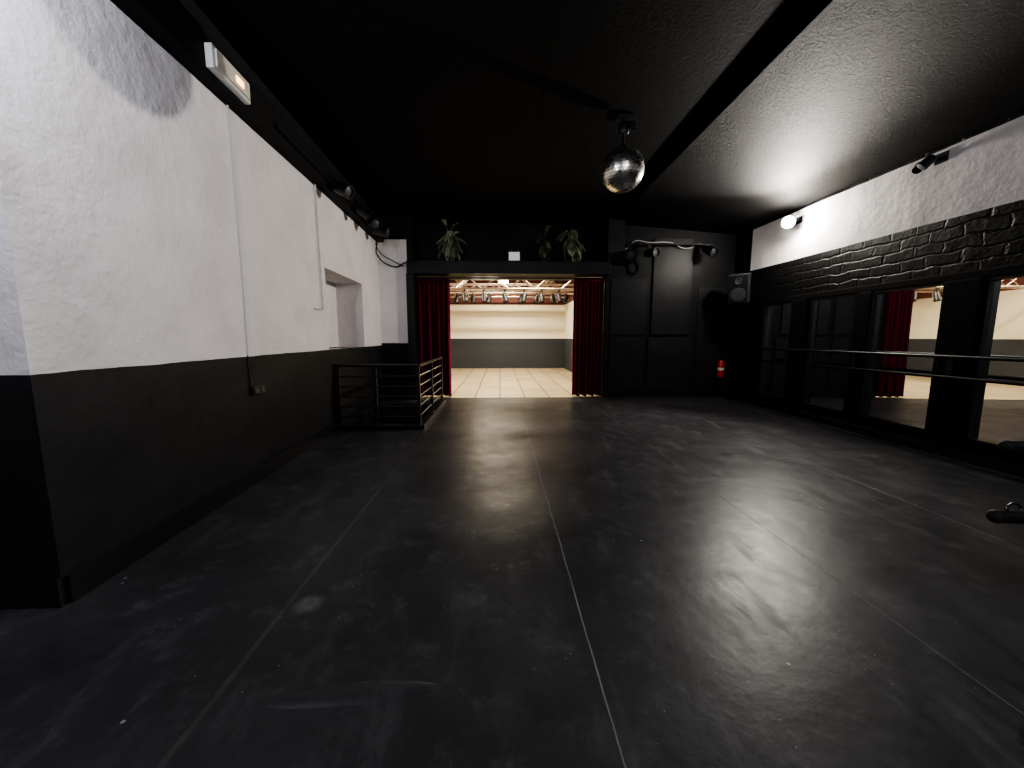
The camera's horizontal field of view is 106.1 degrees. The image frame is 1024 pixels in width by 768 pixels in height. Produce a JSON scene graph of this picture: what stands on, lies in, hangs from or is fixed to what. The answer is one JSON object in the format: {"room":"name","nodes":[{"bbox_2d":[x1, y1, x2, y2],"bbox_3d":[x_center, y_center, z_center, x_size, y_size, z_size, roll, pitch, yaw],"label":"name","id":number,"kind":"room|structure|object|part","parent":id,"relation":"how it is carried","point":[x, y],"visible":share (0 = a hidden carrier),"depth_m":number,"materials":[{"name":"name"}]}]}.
{"room":"dance studio","nodes":[
{"label":"dance studio","id":0,"kind":"room"},
{"bbox_2d":[0,0,383,604],"bbox_3d":[-3.082,-0.663,5.345,0.749,5.520,6.984,-1,7,-5],"label":"wall","id":1,"kind":"structure","parent":0,"point":[126,401],"depth_m":2.57,"materials":[{"name":"paint"}]},
{"bbox_2d":[65,420,337,602],"bbox_3d":[-2.580,0.883,4.073,0.022,0.160,3.975,-1,7,-5],"label":"baseboard","id":2,"kind":"structure","parent":1,"relation":"attached to","point":[89,576],"depth_m":2.79,"materials":[{"name":"black paint"}]},
{"bbox_2d":[227,105,251,386],"bbox_3d":[-2.572,-1.245,3.637,0.015,2.570,0.035,0,7,-2],"label":"conduit","id":3,"kind":"object","parent":1,"relation":"attached to","point":[227,105],"visible":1,"depth_m":3.63,"materials":[{"name":"white metal"}]},
{"bbox_2d":[113,0,383,241],"bbox_3d":[-2.639,-2.875,5.109,0.140,0.310,6.914,-1,7,-5],"label":"beam","id":4,"kind":"structure","parent":1,"relation":"attached to","point":[168,22],"depth_m":3.25,"materials":[{"name":"black paint"}]},
{"bbox_2d":[204,42,250,104],"bbox_3d":[-2.379,-2.604,3.256,0.082,0.180,0.502,-1,7,-5],"label":"emergency light","id":5,"kind":"object","parent":4,"relation":"attached to","point":[216,62],"visible":1,"depth_m":3.18,"materials":[{"name":"white plastic"}]},
{"bbox_2d":[215,49,250,99],"bbox_3d":[-2.352,-2.604,3.256,0.015,0.130,0.441,-1,7,-5],"label":"diffuser","id":6,"kind":"object","parent":5,"relation":"attached to","point":[241,87],"depth_m":3.23,"materials":[{"name":"plastic"}]},
{"bbox_2d":[275,124,364,218],"bbox_3d":[-2.628,-2.952,6.108,0.040,0.040,4.206,-1,7,-5],"label":"rail","id":7,"kind":"object","parent":4,"relation":"attached to","point":[278,127],"visible":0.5,"depth_m":4.61,"materials":[{"name":"black metal"}]},
{"bbox_2d":[329,175,354,199],"bbox_3d":[-2.433,-2.809,5.515,0.327,0.321,0.242,0,7,-2],"label":"spotlight","id":8,"kind":"object","parent":7,"relation":"attached to","point":[347,191],"visible":1,"depth_m":5.47,"materials":[{"name":"black metal"}]},
{"bbox_2d":[354,200,372,220],"bbox_3d":[-2.512,-2.934,6.524,0.293,0.317,0.212,0,7,-2],"label":"spotlight","id":9,"kind":"object","parent":7,"relation":"attached to","point":[360,209],"visible":1,"depth_m":6.47,"materials":[{"name":"black metal"}]},
{"bbox_2d":[365,214,381,230],"bbox_3d":[-2.564,-2.991,7.095,0.358,0.342,0.275,3,7,21],"label":"spotlight","id":10,"kind":"object","parent":7,"relation":"attached to","point":[373,222],"visible":0.65,"depth_m":7.04,"materials":[{"name":"black metal"}]},
{"bbox_2d":[372,225,391,238],"bbox_3d":[-2.614,-3.075,7.699,0.393,0.341,0.284,0,7,-2],"label":"spotlight","id":11,"kind":"object","parent":7,"relation":"attached to","point":[385,231],"visible":0.58,"depth_m":7.65,"materials":[{"name":"black metal"}]},
{"bbox_2d":[250,385,265,394],"bbox_3d":[-2.556,0.059,3.838,0.048,0.084,0.260,-1,7,-5],"label":"wall socket","id":12,"kind":"object","parent":1,"relation":"attached to","point":[259,389],"visible":1,"depth_m":3.83,"materials":[{"name":"black plastic"}]},
{"bbox_2d":[314,184,323,309],"bbox_3d":[-2.692,-1.878,5.276,0.024,1.710,0.293,0,7,-4],"label":"conduit","id":13,"kind":"object","parent":1,"relation":"attached to","point":[322,308],"visible":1,"depth_m":5.39,"materials":[{"name":"white plastic"}]},
{"bbox_2d":[376,215,417,399],"bbox_3d":[-2.992,-1.123,9.117,1.503,5.520,0.650,0,7,-2],"label":"wall","id":14,"kind":"structure","parent":0,"point":[402,245],"depth_m":8.72,"materials":[{"name":"paint"}]},
{"bbox_2d":[375,236,413,267],"bbox_3d":[-2.553,-2.853,8.336,0.763,0.572,0.519,0,7,-2],"label":"power cable","id":15,"kind":"object","parent":14,"relation":"attached to","point":[376,244],"visible":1,"depth_m":8.52,"materials":[{"name":"black rubber"}]},
{"bbox_2d":[450,280,564,367],"bbox_3d":[-1.170,-2.792,17.916,7.200,4.500,0.300,0,7,-2],"label":"wall","id":16,"kind":"structure","parent":0,"point":[496,334],"depth_m":17.84,"materials":[{"name":"white paint"}]},
{"bbox_2d":[193,0,823,224],"bbox_3d":[-1.453,-3.119,2.899,7.900,0.150,13.200,0,7,-2],"label":"ceiling","id":17,"kind":"structure","parent":0,"point":[454,111],"depth_m":4.04,"materials":[{"name":"black paint"}]},
{"bbox_2d":[601,113,644,193],"bbox_3d":[1.371,-2.833,4.767,0.524,0.872,0.526,0,7,-2],"label":"ball","id":18,"kind":"object","parent":17,"relation":"hanging from","point":[622,170],"visible":1,"depth_m":4.64,"materials":[{"name":"silver metal"}]},
{"bbox_3d":[1.404,-3.138,4.731,0.195,0.140,0.130,0,7,-2],"label":"motor","id":19,"kind":"part","parent":18,"relation":"part of","materials":[{"name":"black metal"}]},
{"bbox_2d":[416,224,602,280],"bbox_3d":[-1.156,-3.252,9.394,6.700,1.360,0.300,0,7,-2],"label":"wall","id":20,"kind":"structure","parent":0,"point":[485,242],"depth_m":9.25,"materials":[{"name":"paint"}]},
{"bbox_2d":[406,260,610,277],"bbox_3d":[-0.065,-2.659,8.987,4.590,0.280,0.720,0,7,-2],"label":"beam","id":21,"kind":"structure","parent":20,"relation":"attached to","point":[419,268],"depth_m":8.64,"materials":[{"name":"black paint"}]},
{"bbox_2d":[436,219,466,260],"bbox_3d":[-1.398,-3.220,8.747,0.719,0.902,0.469,-4,8,-27],"label":"potted plant","id":22,"kind":"object","parent":21,"relation":"on","point":[451,249],"visible":0.98,"depth_m":8.72,"materials":[{"name":"green plant"}]},
{"bbox_2d":[416,277,603,278],"bbox_3d":[-0.149,-2.509,9.123,4.690,0.036,0.036,0,7,-2],"label":"rail","id":23,"kind":"object","parent":21,"relation":"attached to","point":[416,277],"visible":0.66,"depth_m":9.10,"materials":[{"name":"black metal"}]},
{"bbox_2d":[416,279,451,396],"bbox_3d":[-1.926,-1.088,9.254,0.898,2.802,0.192,0,7,-2],"label":"stage curtain","id":24,"kind":"object","parent":23,"relation":"hanging from","point":[432,295],"visible":0.72,"depth_m":9.22,"materials":[{"name":"red fabric"}]},
{"bbox_2d":[572,279,604,395],"bbox_3d":[1.838,-1.098,9.336,0.727,2.802,0.191,0,7,-2],"label":"stage curtain","id":25,"kind":"object","parent":23,"relation":"hanging from","point":[588,301],"visible":1,"depth_m":9.31,"materials":[{"name":"red fabric"}]},
{"bbox_2d":[508,249,519,260],"bbox_3d":[0.048,-2.893,8.679,0.280,0.260,0.080,0,7,-2],"label":"sign box","id":26,"kind":"object","parent":21,"relation":"on","point":[512,255],"visible":0.93,"depth_m":8.64,"materials":[{"name":"grey plastic"}]},
{"bbox_3d":[0.050,-2.869,8.648,0.240,0.180,0.012,0,7,-2],"label":"panel","id":27,"kind":"part","parent":26,"relation":"part of","materials":[{"name":"white plastic"}]},
{"bbox_2d":[528,225,560,260],"bbox_3d":[0.723,-3.198,8.896,0.812,0.813,0.559,0,7,-2],"label":"potted plant","id":28,"kind":"object","parent":21,"relation":"on","point":[544,249],"visible":0.98,"depth_m":8.80,"materials":[{"name":"green plant"}]},
{"bbox_2d":[556,230,585,260],"bbox_3d":[1.326,-3.047,8.776,0.656,0.966,0.470,-6,9,-39],"label":"potted plant","id":29,"kind":"object","parent":21,"relation":"on","point":[572,250],"visible":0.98,"depth_m":8.78,"materials":[{"name":"green plant"}]},
{"bbox_2d":[0,368,1023,767],"bbox_3d":[0.049,0.641,7.488,11.160,0.213,21.300,0,7,-2],"label":"floor","id":30,"kind":"structure","parent":0,"point":[718,581],"depth_m":2.05,"materials":[{"name":"black plastic"}]},
{"bbox_2d":[338,424,414,429],"bbox_3d":[-2.150,0.679,6.113,1.202,0.070,0.140,0,7,-2],"label":"kerb","id":31,"kind":"object","parent":30,"relation":"on","point":[344,426],"visible":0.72,"depth_m":6.05,"materials":[{"name":"black paint"}]},
{"bbox_2d":[406,273,416,399],"bbox_3d":[-2.289,-1.053,8.790,0.160,2.860,0.060,0,7,-2],"label":"pillar","id":32,"kind":"structure","parent":30,"relation":"on","point":[409,276],"depth_m":8.74,"materials":[{"name":"black paint"}]},
{"bbox_2d":[414,400,445,428],"bbox_3d":[-1.507,0.531,7.325,0.160,0.070,2.500,0,7,-2],"label":"kerb","id":33,"kind":"object","parent":30,"relation":"on","point":[429,415],"visible":0.97,"depth_m":6.88,"materials":[{"name":"black paint"}]},
{"bbox_2d":[334,356,442,424],"bbox_3d":[-2.126,0.030,7.226,1.309,0.970,2.435,0,7,-2],"label":"stair railing","id":34,"kind":"object","parent":33,"relation":"on","point":[375,386],"visible":0.99,"depth_m":6.05,"materials":[{"name":"black metal"}]},
{"bbox_3d":[-2.713,0.190,6.035,0.050,0.940,0.050,0,7,-2],"label":"post","id":35,"kind":"part","parent":34,"relation":"part of","materials":[{"name":"black metal"}]},
{"bbox_3d":[-2.139,0.188,6.053,0.050,0.940,0.050,0,7,-2],"label":"post","id":36,"kind":"part","parent":34,"relation":"part of","materials":[{"name":"black metal"}]},
{"bbox_3d":[-2.126,-0.432,7.170,1.309,0.040,2.435,0,7,-2],"label":"rail","id":37,"kind":"part","parent":34,"relation":"part of","materials":[{"name":"black metal"}]},
{"bbox_3d":[-1.469,0.185,6.074,0.050,0.940,0.050,0,7,-2],"label":"post","id":38,"kind":"part","parent":34,"relation":"part of","materials":[{"name":"black metal"}]},
{"bbox_3d":[-1.506,0.046,7.215,0.050,0.940,0.050,0,7,-2],"label":"post","id":39,"kind":"part","parent":34,"relation":"part of","materials":[{"name":"black metal"}]},
{"bbox_3d":[-1.544,-0.102,8.425,0.050,0.940,0.050,0,7,-2],"label":"post","id":40,"kind":"part","parent":34,"relation":"part of","materials":[{"name":"black metal"}]},
{"bbox_2d":[985,440,1023,523],"bbox_3d":[2.908,0.748,1.487,2.140,1.053,0.569,0,7,4],"label":"portable ballet barre","id":41,"kind":"object","parent":30,"relation":"on","point":[1007,516],"visible":1,"depth_m":1.50,"materials":[{"name":"black paint"}]},
{"bbox_2d":[564,281,573,371],"bbox_3d":[2.710,-2.297,13.866,0.300,4.500,8.700,0,7,-2],"label":"wall","id":42,"kind":"structure","parent":0,"point":[568,321],"depth_m":16.80,"materials":[{"name":"white paint"}]},
{"bbox_2d":[602,224,736,396],"bbox_3d":[3.883,-1.710,9.389,3.360,4.420,0.400,0,7,-2],"label":"wall","id":43,"kind":"structure","parent":0,"point":[707,271],"depth_m":9.10,"materials":[{"name":"paint"}]},
{"bbox_2d":[604,216,625,263],"bbox_3d":[2.344,-3.270,8.797,0.380,0.980,0.300,0,7,-2],"label":"speaker","id":44,"kind":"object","parent":43,"relation":"attached to","point":[614,250],"depth_m":8.66,"materials":[{"name":"black paint"}]},
{"bbox_2d":[608,338,643,390],"bbox_3d":[2.750,-0.469,9.290,0.840,1.260,0.025,0,7,-2],"label":"panel","id":45,"kind":"object","parent":43,"relation":"attached to","point":[626,355],"visible":1,"depth_m":9.28,"materials":[{"name":"black paint"}]},
{"bbox_2d":[610,279,646,334],"bbox_3d":[2.750,-1.819,9.125,0.840,1.300,0.025,0,7,-2],"label":"panel","id":46,"kind":"object","parent":43,"relation":"attached to","point":[628,296],"visible":1,"depth_m":9.11,"materials":[{"name":"black paint"}]},
{"bbox_2d":[603,391,720,396],"bbox_3d":[3.664,0.242,9.408,2.910,0.140,0.020,0,7,-2],"label":"baseboard","id":47,"kind":"structure","parent":43,"relation":"attached to","point":[605,393],"depth_m":9.40,"materials":[{"name":"black paint"}]},
{"bbox_2d":[646,338,691,389],"bbox_3d":[3.795,-0.473,9.320,1.070,1.260,0.030,0,7,-2],"label":"panel","id":48,"kind":"object","parent":43,"relation":"attached to","point":[668,359],"visible":1,"depth_m":9.30,"materials":[{"name":"black paint"}]},
{"bbox_2d":[625,243,713,246],"bbox_3d":[3.583,-3.199,8.874,2.060,0.044,0.242,0,7,-2],"label":"bar","id":49,"kind":"object","parent":43,"relation":"attached to","point":[696,244],"visible":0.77,"depth_m":8.76,"materials":[{"name":"black metal"}]},
{"bbox_2d":[624,244,638,261],"bbox_3d":[2.656,-2.924,8.595,0.327,0.438,0.444,2,7,14],"label":"spotlight","id":50,"kind":"object","parent":49,"relation":"hanging from","point":[630,255],"visible":0.99,"depth_m":8.49,"materials":[{"name":"black metal"}]},
{"bbox_2d":[627,242,638,275],"bbox_3d":[2.834,-2.887,8.880,0.264,0.716,0.255,0,7,-2],"label":"cable coil","id":51,"kind":"object","parent":49,"relation":"hanging from","point":[635,261],"visible":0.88,"depth_m":8.99,"materials":[{"name":"black rubber"}]},
{"bbox_2d":[644,244,659,256],"bbox_3d":[3.131,-2.982,8.629,0.264,0.332,0.357,-2,7,-14],"label":"spotlight","id":52,"kind":"object","parent":49,"relation":"hanging from","point":[653,252],"visible":1,"depth_m":8.55,"materials":[{"name":"black metal"}]},
{"bbox_2d":[625,240,695,249],"bbox_3d":[3.487,-3.183,8.833,1.762,0.194,0.160,0,7,-2],"label":"cable","id":53,"kind":"object","parent":49,"relation":"hanging from","point":[635,240],"visible":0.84,"depth_m":8.76,"materials":[{"name":"plastic"}]},
{"bbox_2d":[702,245,718,256],"bbox_3d":[4.453,-2.994,8.661,0.266,0.316,0.368,0,7,-2],"label":"spotlight","id":54,"kind":"object","parent":49,"relation":"attached to","point":[711,251],"visible":1,"depth_m":8.59,"materials":[{"name":"black metal"}]},
{"bbox_2d":[650,238,693,334],"bbox_3d":[3.770,-2.278,9.089,0.920,2.220,0.050,0,7,-2],"label":"panel","id":55,"kind":"object","parent":43,"relation":"attached to","point":[672,270],"visible":1,"depth_m":9.07,"materials":[{"name":"black paint"}]},
{"bbox_2d":[693,288,726,389],"bbox_3d":[4.769,-1.063,9.284,0.680,2.440,0.020,0,7,-2],"label":"panel","id":56,"kind":"object","parent":43,"relation":"attached to","point":[711,312],"visible":1,"depth_m":9.27,"materials":[{"name":"black paint"}]},
{"bbox_2d":[716,356,724,377],"bbox_3d":[5.010,-0.411,9.260,0.171,0.512,0.241,4,8,28],"label":"fire extinguisher","id":57,"kind":"object","parent":43,"relation":"attached to","point":[720,364],"visible":1,"depth_m":9.20,"materials":[{"name":"red metal"}]},
{"bbox_2d":[616,0,1023,234],"bbox_3d":[4.129,-2.964,2.944,3.260,0.470,12.900,0,7,-2],"label":"ceiling","id":58,"kind":"structure","parent":0,"point":[860,90],"depth_m":4.23,"materials":[{"name":"black paint"}]},
{"bbox_2d":[726,112,1023,463],"bbox_3d":[5.610,-0.953,3.186,0.300,4.420,12.200,0,7,-2],"label":"wall","id":59,"kind":"structure","parent":0,"point":[964,212],"depth_m":5.34,"materials":[{"name":"paint"}]},
{"bbox_2d":[728,272,751,303],"bbox_3d":[5.046,-2.096,8.507,0.400,0.657,0.734,5,9,38],"label":"loudspeaker","id":60,"kind":"object","parent":59,"relation":"attached to","point":[739,285],"visible":1,"depth_m":8.27,"materials":[{"name":"grey paint"}]},
{"bbox_2d":[758,302,791,399],"bbox_3d":[5.280,-0.661,7.686,0.079,1.870,0.800,0,7,-2],"label":"wall mirror","id":61,"kind":"object","parent":59,"relation":"attached to","point":[776,322],"visible":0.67,"depth_m":7.74,"materials":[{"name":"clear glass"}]},
{"bbox_2d":[781,216,801,227],"bbox_3d":[5.143,-2.970,7.069,0.381,0.239,0.260,0,7,-2],"label":"floodlight","id":62,"kind":"object","parent":59,"relation":"attached to","point":[788,222],"visible":1,"depth_m":7.00,"materials":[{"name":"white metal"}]},
{"bbox_2d":[783,299,809,410],"bbox_3d":[5.274,-0.530,7.107,0.130,2.010,0.360,0,7,-2],"label":"pilaster","id":63,"kind":"object","parent":59,"relation":"attached to","point":[799,318],"visible":0.92,"depth_m":7.05,"materials":[{"name":"black paint"}]},
{"bbox_2d":[801,294,856,412],"bbox_3d":[5.318,-0.513,6.471,0.079,1.870,0.890,0,7,-2],"label":"wall mirror","id":64,"kind":"object","parent":59,"relation":"attached to","point":[831,319],"visible":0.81,"depth_m":6.45,"materials":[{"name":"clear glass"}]},
{"bbox_2d":[843,291,874,424],"bbox_3d":[5.332,-0.384,5.907,0.090,2.010,0.240,0,7,-2],"label":"pilaster","id":65,"kind":"object","parent":59,"relation":"attached to","point":[863,299],"visible":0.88,"depth_m":5.88,"materials":[{"name":"black paint"}]},
{"bbox_2d":[721,392,1023,477],"bbox_3d":[5.389,0.984,3.451,0.140,0.110,12.070,0,7,-2],"label":"baseboard","id":66,"kind":"structure","parent":59,"relation":"attached to","point":[1002,465],"depth_m":5.22,"materials":[{"name":"black paint"}]},
{"bbox_2d":[758,263,1023,304],"bbox_3d":[5.370,-1.341,5.046,0.060,0.100,6.400,0,7,-2],"label":"ledge","id":67,"kind":"object","parent":59,"relation":"attached to","point":[1017,268],"visible":0.92,"depth_m":5.15,"materials":[{"name":"black paint"}]},
{"bbox_2d":[859,283,943,430],"bbox_3d":[5.355,-0.371,5.305,0.079,1.870,0.940,0,7,-2],"label":"wall mirror","id":68,"kind":"object","parent":59,"relation":"attached to","point":[902,320],"visible":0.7,"depth_m":5.29,"materials":[{"name":"clear glass"}]},
{"bbox_2d":[912,150,948,173],"bbox_3d":[5.258,-2.803,4.906,0.284,0.204,0.296,0,7,-2],"label":"spotlight","id":69,"kind":"object","parent":59,"relation":"attached to","point":[942,157],"visible":1,"depth_m":4.82,"materials":[{"name":"black metal"}]},
{"bbox_2d":[912,154,936,173],"bbox_3d":[5.256,-2.787,4.908,0.281,0.173,0.296,0,7,-2],"label":"lamp","id":70,"kind":"object","parent":69,"relation":"attached to","point":[928,160],"depth_m":4.82,"materials":[{"name":"black metal"}]},
{"bbox_2d":[923,277,989,449],"bbox_3d":[5.352,-0.230,4.647,0.130,2.010,0.380,0,7,-2],"label":"pilaster","id":71,"kind":"object","parent":59,"relation":"attached to","point":[962,303],"visible":0.89,"depth_m":4.59,"materials":[{"name":"black paint"}]},
{"bbox_2d":[964,273,1023,447],"bbox_3d":[5.397,-0.208,3.976,0.079,1.870,0.940,0,7,-2],"label":"wall mirror","id":72,"kind":"object","parent":59,"relation":"attached to","point":[995,415],"visible":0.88,"depth_m":4.26,"materials":[{"name":"clear glass"}]},
{"bbox_3d":[5.395,-0.062,3.273,0.130,2.010,0.470,0,7,-2],"label":"pilaster","id":73,"kind":"object","parent":59,"relation":"attached to","visible":0},
{"bbox_2d":[744,345,1023,385],"bbox_3d":[5.200,-0.279,5.170,0.260,0.340,6.200,0,7,-2],"label":"ballet barre","id":74,"kind":"object","parent":73,"relation":"attached to","point":[950,356],"visible":0.99,"depth_m":4.96,"materials":[{"name":"black metal"}]},
{"bbox_3d":[-1.043,-4.609,13.616,7.800,0.150,8.400,0,7,-2],"label":"ceiling","id":75,"kind":"structure","parent":0,"visible":0},
{"bbox_2d":[455,280,467,286],"bbox_3d":[-1.956,-4.184,14.092,0.253,0.808,5.712,0,7,-2],"label":"lighting truss","id":76,"kind":"object","parent":75,"relation":"hanging from","point":[457,281],"visible":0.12,"depth_m":14.75,"materials":[{"name":"metal"}]},
{"bbox_2d":[498,280,508,284],"bbox_3d":[-0.269,-3.735,12.026,0.320,1.200,0.215,0,7,-2],"label":"floodlight","id":77,"kind":"object","parent":75,"relation":"hanging from","point":[506,282],"visible":0.46,"depth_m":11.99,"materials":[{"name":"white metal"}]},
{"bbox_2d":[450,291,564,297],"bbox_3d":[-1.031,-4.295,16.477,6.814,1.167,0.336,0,7,-2],"label":"lighting truss","id":78,"kind":"object","parent":75,"relation":"hanging from","point":[453,296],"visible":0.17,"depth_m":16.61,"materials":[{"name":"metal"}]},
{"bbox_2d":[450,281,573,294],"bbox_3d":[-0.968,-4.023,14.496,6.816,1.227,0.376,0,7,-2],"label":"lighting truss","id":79,"kind":"object","parent":75,"relation":"hanging from","point":[560,283],"visible":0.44,"depth_m":14.45,"materials":[{"name":"metal"}]},
{"bbox_2d":[453,293,459,303],"bbox_3d":[-2.076,-3.192,14.387,0.234,0.390,0.259,0,7,-2],"label":"spotlight","id":80,"kind":"object","parent":79,"relation":"hanging from","point":[456,300],"visible":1,"depth_m":14.35,"materials":[{"name":"black metal"}]},
{"bbox_2d":[470,293,475,303],"bbox_3d":[-1.459,-3.195,14.406,0.223,0.388,0.261,0,7,-2],"label":"spotlight","id":81,"kind":"object","parent":79,"relation":"hanging from","point":[473,297],"visible":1,"depth_m":14.37,"materials":[{"name":"black metal"}]},
{"bbox_2d":[486,293,491,303],"bbox_3d":[-0.877,-3.196,14.425,0.246,0.390,0.257,0,7,-2],"label":"spotlight","id":82,"kind":"object","parent":79,"relation":"hanging from","point":[489,297],"visible":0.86,"depth_m":14.38,"materials":[{"name":"black metal"}]},
{"bbox_2d":[533,293,538,303],"bbox_3d":[0.923,-3.203,14.481,0.248,0.390,0.258,0,7,-2],"label":"spotlight","id":83,"kind":"object","parent":79,"relation":"hanging from","point":[536,299],"visible":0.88,"depth_m":14.44,"materials":[{"name":"black metal"}]},
{"bbox_2d":[550,294,555,303],"bbox_3d":[1.536,-3.207,14.500,0.226,0.387,0.262,0,7,-2],"label":"spotlight","id":84,"kind":"object","parent":79,"relation":"hanging from","point":[553,298],"visible":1,"depth_m":14.47,"materials":[{"name":"black metal"}]},
{"bbox_2d":[562,294,568,303],"bbox_3d":[2.022,-3.207,14.515,0.250,0.390,0.258,0,7,-2],"label":"spotlight","id":85,"kind":"object","parent":79,"relation":"hanging from","point":[565,299],"visible":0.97,"depth_m":14.47,"materials":[{"name":"black metal"}]},
{"bbox_2d":[450,280,573,290],"bbox_3d":[-0.858,-3.460,11.041,6.816,1.507,0.376,0,7,-2],"label":"lighting truss","id":86,"kind":"object","parent":75,"relation":"hanging from","point":[452,288],"visible":0.26,"depth_m":11.01,"materials":[{"name":"metal"}]},
{"bbox_2d":[462,289,467,302],"bbox_3d":[-1.340,-2.502,10.969,0.186,0.371,0.206,0,7,-2],"label":"spotlight","id":87,"kind":"object","parent":86,"relation":"hanging from","point":[464,296],"visible":1,"depth_m":10.94,"materials":[{"name":"black metal"}]},
{"bbox_2d":[481,290,486,302],"bbox_3d":[-0.802,-2.505,10.980,0.188,0.368,0.189,6,9,42],"label":"spotlight","id":88,"kind":"object","parent":86,"relation":"hanging from","point":[483,297],"visible":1,"depth_m":10.96,"materials":[{"name":"black metal"}]},
{"bbox_2d":[502,290,508,302],"bbox_3d":[-0.191,-2.506,11.005,0.204,0.372,0.204,0,7,-2],"label":"spotlight","id":89,"kind":"object","parent":86,"relation":"hanging from","point":[504,296],"visible":1,"depth_m":10.96,"materials":[{"name":"black metal"}]},
{"bbox_2d":[520,290,526,302],"bbox_3d":[0.335,-2.509,11.021,0.186,0.371,0.206,0,7,-2],"label":"spotlight","id":90,"kind":"object","parent":86,"relation":"hanging from","point":[524,295],"visible":1,"depth_m":10.99,"materials":[{"name":"black metal"}]},
{"bbox_2d":[538,290,544,302],"bbox_3d":[0.849,-2.511,11.037,0.187,0.369,0.206,0,7,-2],"label":"spotlight","id":91,"kind":"object","parent":86,"relation":"hanging from","point":[541,296],"visible":1,"depth_m":11.01,"materials":[{"name":"black metal"}]},
{"bbox_2d":[556,290,562,302],"bbox_3d":[1.359,-2.512,11.053,0.204,0.372,0.204,0,7,-2],"label":"spotlight","id":92,"kind":"object","parent":86,"relation":"hanging from","point":[558,296],"visible":1,"depth_m":11.02,"materials":[{"name":"black metal"}]},
{"bbox_3d":[-2.537,1.871,7.783,2.200,0.100,3.250,0,7,-2],"label":"floor","id":93,"kind":"structure","parent":0,"visible":0},
{"bbox_2d":[379,413,424,423],"bbox_3d":[-2.202,1.317,7.368,1.152,1.100,2.160,0,7,-2],"label":"staircase","id":94,"kind":"structure","parent":93,"relation":"on","point":[382,420],"depth_m":8.02,"materials":[{"name":"black paint"}]},
{"bbox_3d":[-4.127,-0.807,1.993,1.880,4.420,0.390,0,7,-2],"label":"wall","id":95,"kind":"structure","parent":0,"visible":0},
{"bbox_2d":[0,578,64,608],"bbox_3d":[-3.746,1.132,2.034,2.630,0.160,0.022,0,7,-2],"label":"baseboard","id":96,"kind":"structure","parent":95,"relation":"attached to","point":[47,592],"depth_m":2.06,"materials":[{"name":"black paint"}]}
]}

